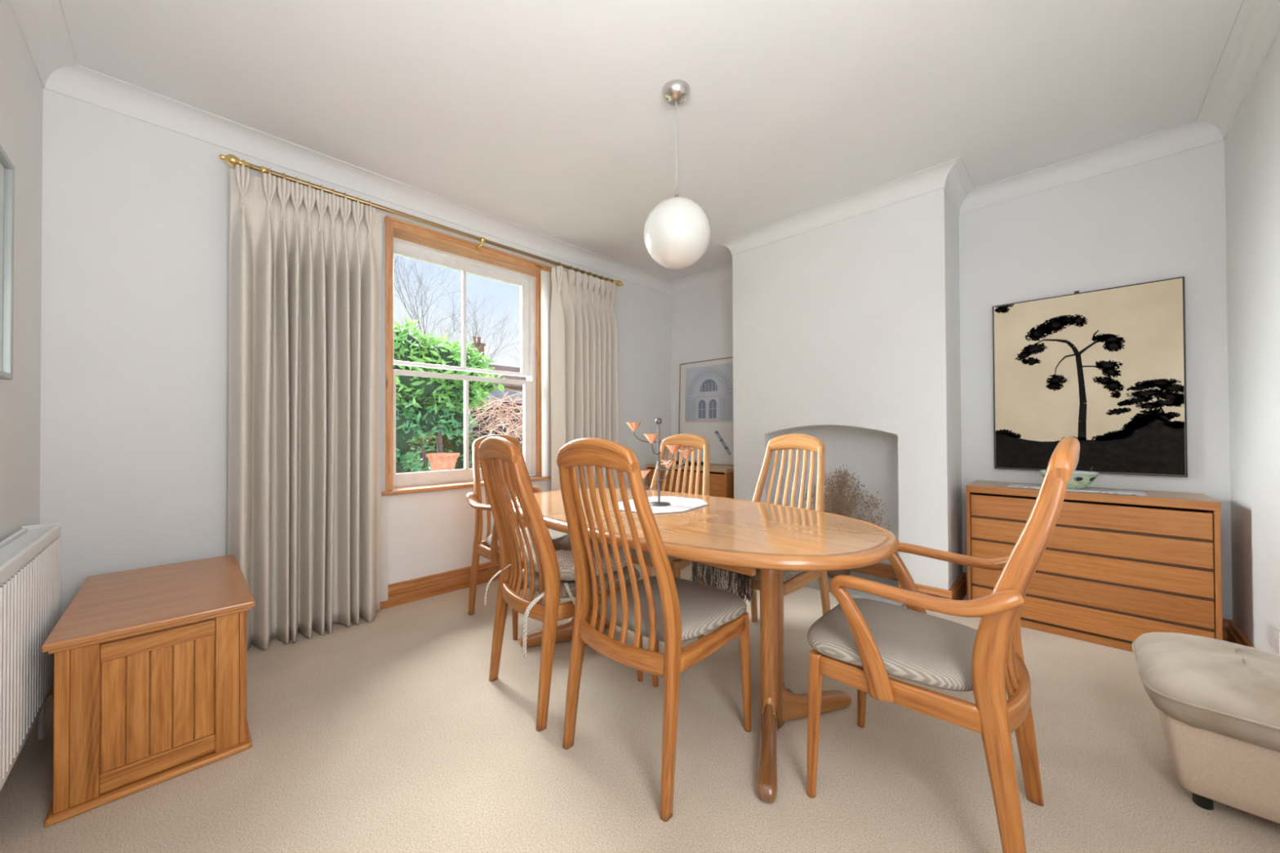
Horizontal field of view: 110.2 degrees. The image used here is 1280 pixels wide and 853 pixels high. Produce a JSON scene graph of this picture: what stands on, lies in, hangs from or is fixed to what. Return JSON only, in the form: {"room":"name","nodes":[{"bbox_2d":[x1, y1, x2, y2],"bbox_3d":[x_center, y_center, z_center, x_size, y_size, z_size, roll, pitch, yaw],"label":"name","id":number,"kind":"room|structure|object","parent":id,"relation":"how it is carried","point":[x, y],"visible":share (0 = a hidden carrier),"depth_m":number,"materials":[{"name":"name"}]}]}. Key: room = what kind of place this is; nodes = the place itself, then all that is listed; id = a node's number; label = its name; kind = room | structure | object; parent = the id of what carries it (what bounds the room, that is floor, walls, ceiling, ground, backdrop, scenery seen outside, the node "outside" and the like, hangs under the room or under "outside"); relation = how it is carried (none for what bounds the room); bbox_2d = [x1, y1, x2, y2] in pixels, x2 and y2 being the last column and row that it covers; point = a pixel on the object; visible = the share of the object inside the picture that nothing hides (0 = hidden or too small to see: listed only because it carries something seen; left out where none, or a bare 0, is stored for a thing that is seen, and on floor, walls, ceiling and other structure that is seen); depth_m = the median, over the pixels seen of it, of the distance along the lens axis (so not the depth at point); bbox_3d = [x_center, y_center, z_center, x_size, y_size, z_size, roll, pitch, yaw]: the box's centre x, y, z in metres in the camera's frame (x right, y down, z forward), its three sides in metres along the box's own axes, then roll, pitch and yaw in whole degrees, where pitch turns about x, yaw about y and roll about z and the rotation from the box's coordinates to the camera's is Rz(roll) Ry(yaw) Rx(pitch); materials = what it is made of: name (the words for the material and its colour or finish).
{"room":"dining room","nodes":[
{"label":"dining room","id":0,"kind":"room"},
{"bbox_2d":[0,0,43,542],"bbox_3d":[-1.166,-0.212,0.508,3.655,2.685,0.100,-1,-1,44],"label":"wall","id":1,"kind":"structure","parent":0,"point":[21,90],"depth_m":1.60,"materials":[{"name":"paint"}]},
{"bbox_2d":[0,144,14,380],"bbox_3d":[-1.671,-0.495,1.089,0.945,0.685,0.024,-1,-1,44],"label":"wall picture","id":2,"kind":"object","parent":1,"relation":"attached to","point":[6,167],"visible":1,"depth_m":1.41,"materials":[{"name":"grey metal"}]},
{"bbox_2d":[0,522,61,791],"bbox_3d":[-1.615,0.713,1.084,1.400,0.756,0.103,-1,-1,44],"label":"radiator","id":3,"kind":"object","parent":1,"relation":"attached to","point":[30,558],"visible":0.89,"depth_m":1.25,"materials":[{"name":"white metal"}]},
{"bbox_2d":[7,0,77,88],"bbox_3d":[-1.138,-1.453,0.625,3.555,0.100,0.098,-1,-1,44],"label":"trim","id":4,"kind":"structure","parent":1,"relation":"attached to","point":[42,24],"depth_m":1.66,"materials":[{"name":"white paint"}]},
{"bbox_2d":[40,88,671,617],"bbox_3d":[-1.156,-0.186,3.338,0.280,2.685,4.170,-1,-1,44],"label":"wall","id":5,"kind":"structure","parent":0,"point":[134,423],"depth_m":2.04,"materials":[{"name":"paint"}]},
{"bbox_2d":[48,561,523,697],"bbox_3d":[-1.041,1.037,3.221,0.021,0.136,3.968,-1,-1,44],"label":"baseboard","id":6,"kind":"structure","parent":5,"relation":"attached to","point":[402,593],"depth_m":2.91,"materials":[{"name":"brown wood"}]},
{"bbox_2d":[44,64,671,295],"bbox_3d":[-1.026,-1.430,3.218,0.098,0.100,3.970,-1,-1,44],"label":"trim","id":7,"kind":"structure","parent":5,"relation":"attached to","point":[79,82],"depth_m":2.41,"materials":[{"name":"white paint"}]},
{"bbox_2d":[218,154,622,286],"bbox_3d":[-1.108,-1.266,3.102,0.139,0.085,2.650,-1,-1,44],"label":"pole","id":8,"kind":"object","parent":5,"relation":"attached to","point":[232,160],"visible":0.76,"depth_m":2.66,"materials":[{"name":"gold metal"}]},
{"bbox_2d":[227,164,387,652],"bbox_3d":[-1.725,-0.082,2.402,0.171,2.357,0.716,-1,-1,44],"label":"curtain","id":9,"kind":"object","parent":8,"relation":"hanging from","point":[308,508],"visible":1,"depth_m":2.33,"materials":[{"name":"fabric"}]},
{"bbox_2d":[541,266,618,491],"bbox_3d":[-0.461,-0.077,3.698,0.174,2.356,0.725,-1,-1,44],"label":"curtain","id":10,"kind":"object","parent":8,"relation":"hanging from","point":[580,348],"visible":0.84,"depth_m":3.61,"materials":[{"name":"fabric"}]},
{"bbox_2d":[382,215,551,496],"bbox_3d":[-1.258,-0.416,3.276,0.415,1.725,1.251,-1,-1,44],"label":"window","id":11,"kind":"structure","parent":5,"relation":"in","point":[402,238],"depth_m":3.24,"materials":[{"name":"brown wood"}]},
{"bbox_2d":[529,475,542,477],"bbox_3d":[-0.851,0.391,3.493,0.060,0.008,0.160,-1,-1,44],"label":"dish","id":12,"kind":"object","parent":11,"relation":"on","point":[531,476],"visible":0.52,"depth_m":3.51,"materials":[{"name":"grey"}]},
{"bbox_2d":[0,562,1279,852],"bbox_3d":[0.224,1.112,1.989,3.555,0.050,3.970,-1,-1,44],"label":"floor","id":13,"kind":"structure","parent":0,"point":[391,732],"depth_m":1.42,"materials":[{"name":"carpet"}]},
{"bbox_2d":[41,554,255,826],"bbox_3d":[-1.760,0.845,1.651,0.837,0.498,0.440,-1,-1,44],"label":"cabinet","id":14,"kind":"object","parent":13,"relation":"on","point":[150,663],"visible":1,"depth_m":1.39,"materials":[{"name":"brown wood"}]},
{"bbox_2d":[466,434,567,639],"bbox_3d":[-0.697,0.573,2.641,0.620,1.050,0.541,-1,-1,42],"label":"armchair","id":15,"kind":"object","parent":13,"relation":"on","point":[489,548],"visible":0.32,"depth_m":2.59,"materials":[{"name":"brown wood"}]},
{"bbox_2d":[478,436,643,731],"bbox_3d":[-0.340,0.565,1.909,0.620,1.050,0.458,0,-1,-41],"label":"dining chair","id":16,"kind":"object","parent":13,"relation":"on","point":[491,450],"visible":0.81,"depth_m":1.71,"materials":[{"name":"brown wood"}]},
{"bbox_2d":[484,533,631,657],"bbox_3d":[-0.314,0.675,1.905,0.529,0.340,0.494,0,-1,-41],"label":"seat cushion","id":17,"kind":"object","parent":16,"relation":"on","point":[562,546],"visible":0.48,"depth_m":1.79,"materials":[{"name":"grey fabric"}]},
{"bbox_2d":[556,437,751,822],"bbox_3d":[0.050,0.559,1.539,0.458,1.050,0.620,-1,-1,41],"label":"dining chair","id":18,"kind":"object","parent":13,"relation":"on","point":[662,606],"visible":1,"depth_m":1.38,"materials":[{"name":"brown wood"}]},
{"bbox_2d":[604,433,712,627],"bbox_3d":[0.138,0.568,2.553,0.458,1.050,0.620,-1,-1,31],"label":"dining chair","id":19,"kind":"object","parent":13,"relation":"on","point":[686,440],"visible":0.3,"depth_m":2.73,"materials":[{"name":"brown wood"}]},
{"bbox_2d":[646,462,733,498],"bbox_3d":[0.529,0.734,4.157,0.913,0.745,0.400,-1,-1,44],"label":"base cabinet","id":20,"kind":"object","parent":13,"relation":"on","point":[721,477],"visible":0.21,"depth_m":3.89,"materials":[{"name":"brown wood"}]},
{"bbox_2d":[675,460,703,466],"bbox_3d":[0.450,0.347,4.257,0.300,0.030,0.170,-1,-1,44],"label":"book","id":21,"kind":"object","parent":20,"relation":"on","point":[677,461],"visible":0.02,"depth_m":4.18,"materials":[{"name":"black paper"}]},
{"bbox_2d":[678,356,733,466],"bbox_3d":[0.659,-0.141,4.306,0.720,1.005,0.053,-1,-1,44],"label":"print","id":22,"kind":"object","parent":20,"relation":"on","point":[705,387],"visible":0.77,"depth_m":4.29,"materials":[{"name":"grey paper"}]},
{"bbox_2d":[508,488,899,802],"bbox_3d":[0.108,0.728,1.978,1.830,0.720,0.991,-1,-1,44],"label":"dining table","id":23,"kind":"object","parent":13,"relation":"on","point":[741,536],"visible":0.6,"depth_m":1.57,"materials":[{"name":"brown wood"}]},
{"bbox_2d":[617,496,708,514],"bbox_3d":[0.096,0.366,2.110,0.380,0.005,0.460,-1,-1,36],"label":"mat","id":24,"kind":"object","parent":23,"relation":"on","point":[677,504],"visible":0.64,"depth_m":2.07,"materials":[{"name":"white fabric"}]},
{"bbox_2d":[626,417,693,506],"bbox_3d":[0.090,0.161,2.086,0.263,0.404,0.293,0,-1,-41],"label":"candelabra","id":25,"kind":"object","parent":24,"relation":"on","point":[673,448],"visible":0.97,"depth_m":2.08,"materials":[{"name":"grey metal"}]},
{"bbox_2d":[626,422,641,431],"bbox_3d":[-0.029,0.003,2.085,0.074,0.042,0.074,0,-1,0],"label":"cup","id":26,"kind":"object","parent":25,"relation":"on","point":[633,426],"depth_m":2.07,"materials":[{"name":"orange glass"}]},
{"bbox_2d":[640,469,650,478],"bbox_3d":[0.015,0.230,2.165,0.074,0.042,0.074,0,-1,0],"label":"cup","id":27,"kind":"object","parent":25,"relation":"on","point":[644,472],"depth_m":2.15,"materials":[{"name":"orange glass"}]},
{"bbox_2d":[643,434,659,443],"bbox_3d":[0.052,0.054,1.986,0.074,0.042,0.074,0,-1,0],"label":"cup","id":28,"kind":"object","parent":25,"relation":"on","point":[651,437],"depth_m":1.97,"materials":[{"name":"orange glass"}]},
{"bbox_2d":[660,459,675,468],"bbox_3d":[0.138,0.183,2.176,0.074,0.042,0.074,0,-1,0],"label":"cup","id":29,"kind":"object","parent":25,"relation":"on","point":[664,461],"depth_m":2.16,"materials":[{"name":"orange glass"}]},
{"bbox_2d":[665,444,681,453],"bbox_3d":[0.148,0.101,1.992,0.074,0.042,0.074,0,-1,0],"label":"cup","id":30,"kind":"object","parent":25,"relation":"on","point":[673,448],"depth_m":1.97,"materials":[{"name":"orange glass"}]},
{"bbox_2d":[678,448,693,458],"bbox_3d":[0.213,0.129,2.088,0.074,0.042,0.074,0,-1,0],"label":"cup","id":31,"kind":"object","parent":25,"relation":"on","point":[685,453],"depth_m":2.07,"materials":[{"name":"orange glass"}]},
{"bbox_2d":[697,433,830,639],"bbox_3d":[0.633,0.563,2.211,0.620,1.050,0.458,0,-1,-43],"label":"dining chair","id":32,"kind":"object","parent":13,"relation":"on","point":[792,583],"visible":0.37,"depth_m":2.33,"materials":[{"name":"brown wood"}]},
{"bbox_2d":[689,561,753,602],"bbox_3d":[0.481,0.684,2.135,0.349,0.164,0.355,0,-1,-43],"label":"fringed throw","id":33,"kind":"object","parent":32,"relation":"on","point":[710,573],"visible":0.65,"depth_m":2.00,"materials":[{"name":"grey fabric"}]},
{"bbox_2d":[795,571,905,607],"bbox_3d":[1.355,1.082,3.176,1.010,0.022,0.489,-1,-1,44],"label":"hearth slab","id":34,"kind":"object","parent":13,"relation":"on","point":[855,593],"visible":0.12,"depth_m":3.01,"materials":[{"name":"stone"}]},
{"bbox_2d":[802,464,889,577],"bbox_3d":[1.423,0.671,3.156,0.632,0.799,0.352,-1,-1,44],"label":"dried flowers","id":35,"kind":"object","parent":34,"relation":"on","point":[839,509],"visible":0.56,"depth_m":3.13,"materials":[{"name":"brown plant"}]},
{"bbox_2d":[807,436,1079,852],"bbox_3d":[0.838,0.553,1.282,0.620,1.050,0.541,-1,-1,44],"label":"armchair","id":36,"kind":"object","parent":13,"relation":"on","point":[882,639],"visible":0.98,"depth_m":1.13,"materials":[{"name":"brown wood"}]},
{"bbox_2d":[965,480,1222,652],"bbox_3d":[2.338,0.709,2.393,0.908,0.745,0.363,-1,-1,44],"label":"dresser","id":37,"kind":"object","parent":13,"relation":"on","point":[1113,570],"visible":0.77,"depth_m":2.19,"materials":[{"name":"brown wood"}]},
{"bbox_2d":[1006,483,1147,496],"bbox_3d":[2.303,0.333,2.382,0.524,0.006,0.213,-1,-1,44],"label":"cloth","id":38,"kind":"object","parent":37,"relation":"on","point":[1011,485],"visible":0.81,"depth_m":2.31,"materials":[{"name":"white"}]},
{"bbox_2d":[1039,466,1099,488],"bbox_3d":[2.304,0.274,2.403,0.236,0.117,0.236,-1,-1,44],"label":"bowl","id":39,"kind":"object","parent":38,"relation":"on","point":[1079,479],"visible":0.62,"depth_m":2.32,"materials":[{"name":"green ceramic"}]},
{"bbox_2d":[1074,476,1083,480],"bbox_3d":[2.265,0.271,2.306,0.036,0.021,0.013,0,-1,22],"label":"light","id":40,"kind":"object","parent":39,"relation":"attached to","point":[1076,478],"depth_m":2.31,"materials":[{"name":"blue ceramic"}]},
{"bbox_2d":[1131,631,1279,823],"bbox_3d":[1.737,0.867,1.292,0.408,0.414,0.487,-1,-1,44],"label":"footstool","id":41,"kind":"object","parent":13,"relation":"on","point":[1217,702],"visible":1,"depth_m":1.21,"materials":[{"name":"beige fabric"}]},
{"bbox_2d":[1134,631,1279,751],"bbox_3d":[1.736,0.743,1.293,0.396,0.166,0.476,-1,-1,44],"label":"cushion","id":42,"kind":"object","parent":41,"relation":"on","point":[1224,691],"depth_m":1.22,"materials":[{"name":"beige fabric"}]},
{"bbox_2d":[59,0,1243,281],"bbox_3d":[0.212,-1.522,2.013,3.595,0.050,4.010,-1,-1,44],"label":"ceiling","id":43,"kind":"structure","parent":0,"point":[553,118],"depth_m":1.97,"materials":[{"name":"paint"}]},
{"bbox_2d":[644,79,710,269],"bbox_3d":[0.163,-1.101,1.982,0.294,0.790,0.294,-1,-1,44],"label":"pendant lamp","id":44,"kind":"object","parent":43,"relation":"hanging from","point":[677,231],"visible":1,"depth_m":1.89,"materials":[{"name":"white glass"}]},
{"bbox_2d":[732,187,962,590],"bbox_3d":[1.430,-0.199,3.271,1.440,2.585,0.460,-1,-1,44],"label":"chimney breast","id":45,"kind":"structure","parent":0,"point":[846,332],"depth_m":2.96,"materials":[{"name":"paint"}]},
{"bbox_2d":[715,244,732,256],"bbox_3d":[0.839,-1.433,3.783,0.098,0.100,0.558,-1,-1,44],"label":"trim","id":46,"kind":"structure","parent":45,"relation":"attached to","point":[719,245],"depth_m":3.67,"materials":[{"name":"white paint"}]},
{"bbox_2d":[715,156,960,255],"bbox_3d":[1.230,-1.441,3.082,1.636,0.100,0.098,-1,-1,44],"label":"trim","id":47,"kind":"structure","parent":45,"relation":"attached to","point":[933,178],"depth_m":2.96,"materials":[{"name":"white paint"}]},
{"bbox_2d":[850,562,898,581],"bbox_3d":[1.540,1.034,3.352,0.910,0.120,0.020,-1,-1,44],"label":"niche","id":48,"kind":"object","parent":45,"relation":"attached to","point":[886,571],"depth_m":3.18,"materials":[{"name":"brown wood"}]},
{"bbox_2d":[897,582,951,615],"bbox_3d":[1.698,1.019,2.667,0.273,0.136,0.021,-1,-1,44],"label":"baseboard","id":49,"kind":"structure","parent":45,"relation":"attached to","point":[924,589],"depth_m":2.63,"materials":[{"name":"brown wood"}]},
{"bbox_2d":[949,572,966,599],"bbox_3d":[1.952,1.018,2.741,0.021,0.136,0.481,-1,-1,44],"label":"baseboard","id":50,"kind":"structure","parent":45,"relation":"attached to","point":[957,588],"depth_m":2.76,"materials":[{"name":"brown wood"}]},
{"bbox_2d":[944,155,974,214],"bbox_3d":[1.941,-1.448,2.710,0.098,0.100,0.558,-1,-1,44],"label":"trim","id":51,"kind":"structure","parent":45,"relation":"attached to","point":[958,183],"depth_m":2.70,"materials":[{"name":"white paint"}]},
{"bbox_2d":[671,140,1232,620],"bbox_3d":[1.638,-0.198,3.459,3.755,2.685,0.100,-1,-1,44],"label":"wall","id":52,"kind":"structure","parent":0,"point":[1162,218],"depth_m":2.48,"materials":[{"name":"paint"}]},
{"bbox_2d":[671,262,732,295],"bbox_3d":[0.662,-1.428,4.277,1.040,0.100,0.098,-1,-1,44],"label":"trim","id":53,"kind":"structure","parent":52,"relation":"attached to","point":[723,273],"depth_m":4.35,"materials":[{"name":"white paint"}]},
{"bbox_2d":[992,276,1187,476],"bbox_3d":[2.492,-0.255,2.533,0.767,1.027,0.033,-1,-1,44],"label":"picture","id":54,"kind":"object","parent":52,"relation":"attached to","point":[1104,369],"visible":0.98,"depth_m":2.47,"materials":[{"name":"black"}]},
{"bbox_2d":[959,120,1222,214],"bbox_3d":[2.451,-1.452,2.534,1.075,0.100,0.098,-1,-1,44],"label":"trim","id":55,"kind":"structure","parent":52,"relation":"attached to","point":[1194,134],"depth_m":2.47,"materials":[{"name":"white paint"}]},
{"bbox_2d":[964,572,1231,641],"bbox_3d":[2.489,1.014,2.538,1.073,0.136,0.021,-1,-1,44],"label":"baseboard","id":56,"kind":"structure","parent":52,"relation":"attached to","point":[1225,621],"depth_m":2.18,"materials":[{"name":"brown wood"}]},
{"bbox_2d":[1224,33,1279,654],"bbox_3d":[1.527,-0.223,0.726,0.100,2.685,3.970,-1,-1,44],"label":"wall","id":57,"kind":"structure","parent":0,"point":[1252,142],"depth_m":1.86,"materials":[{"name":"paint"}]},
{"bbox_2d":[1196,0,1279,140],"bbox_3d":[1.451,-1.463,0.807,0.098,0.100,3.970,-1,-1,44],"label":"trim","id":58,"kind":"structure","parent":57,"relation":"attached to","point":[1255,29],"depth_m":1.80,"materials":[{"name":"white paint"}]},
{"bbox_2d":[1226,619,1254,648],"bbox_3d":[1.489,1.002,0.758,0.021,0.136,3.968,-1,-1,44],"label":"baseboard","id":59,"kind":"structure","parent":57,"relation":"attached to","point":[1235,635],"depth_m":2.07,"materials":[{"name":"brown wood"}]},
{"bbox_2d":[1266,620,1279,654],"bbox_3d":[2.410,0.802,1.698,0.010,0.085,0.140,-1,-1,44],"label":"wall socket","id":60,"kind":"object","parent":57,"relation":"attached to","point":[1273,633],"visible":0.96,"depth_m":1.69,"materials":[{"name":"white paint"}]},
{"label":"outside","id":61,"kind":"structure","parent":0,"visible":0},
{"bbox_3d":[-12.206,1.830,32.813,56.695,0.100,90.000,-1,-1,44],"label":"ground","id":62,"kind":"structure","parent":61,"visible":0},
{"bbox_2d":[395,398,479,473],"bbox_3d":[-2.453,0.555,5.174,1.033,1.901,2.236,0,-1,3],"label":"ivy hedge","id":63,"kind":"object","parent":62,"relation":"on","point":[451,424],"visible":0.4,"depth_m":4.78,"materials":[{"name":"green plant"}]},
{"bbox_2d":[393,316,504,471],"bbox_3d":[-2.235,0.192,4.938,1.102,2.611,1.617,-1,-1,44],"label":"bush","id":64,"kind":"object","parent":62,"relation":"on","point":[447,393],"visible":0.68,"depth_m":4.67,"materials":[{"name":"green plant"}]},
{"bbox_2d":[394,255,506,347],"bbox_3d":[-4.785,-1.506,10.084,3.273,6.130,3.888,0,-1,-6],"label":"bare tree","id":65,"kind":"object","parent":62,"relation":"on","point":[395,262],"visible":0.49,"depth_m":9.58,"materials":[{"name":"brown plant"}]},
{"bbox_2d":[399,389,523,468],"bbox_3d":[-2.990,0.441,8.283,1.750,2.140,4.700,-1,-1,44],"label":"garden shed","id":66,"kind":"object","parent":62,"relation":"on","point":[495,393],"visible":0.03,"depth_m":7.65,"materials":[{"name":"brown wood"}]},
{"bbox_2d":[425,282,519,367],"bbox_3d":[-7.567,-2.237,18.978,5.192,7.797,5.411,0,-1,-6],"label":"bare tree","id":67,"kind":"object","parent":62,"relation":"on","point":[477,333],"visible":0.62,"depth_m":19.39,"materials":[{"name":"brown plant"}]},
{"bbox_2d":[462,387,523,467],"bbox_3d":[-1.673,0.463,6.319,1.771,2.141,2.654,-1,-1,44],"label":"thicket","id":68,"kind":"object","parent":62,"relation":"on","point":[507,417],"visible":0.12,"depth_m":6.01,"materials":[{"name":"plant"}]},
{"bbox_2d":[471,336,526,391],"bbox_3d":[-8.281,-2.039,31.662,4.400,7.580,8.600,-1,-1,44],"label":"brick house","id":69,"kind":"structure","parent":62,"relation":"on","point":[509,386],"depth_m":29.28,"materials":[{"name":"tile"}]},
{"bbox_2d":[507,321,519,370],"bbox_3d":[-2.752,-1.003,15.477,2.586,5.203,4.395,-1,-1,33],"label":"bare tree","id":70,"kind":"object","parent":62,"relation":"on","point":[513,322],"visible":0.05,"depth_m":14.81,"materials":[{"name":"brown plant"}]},
{"bbox_3d":[-1.785,1.118,4.315,0.800,0.700,1.500,-1,-1,44],"label":"ledge","id":71,"kind":"object","parent":62,"relation":"on","visible":0},
{"bbox_2d":[426,452,459,471],"bbox_3d":[-1.868,0.511,4.238,0.232,0.514,0.232,0,-1,18],"label":"terracotta pot","id":72,"kind":"object","parent":71,"relation":"on","point":[444,460],"visible":0.5,"depth_m":4.16,"materials":[{"name":"brown ceramic"}]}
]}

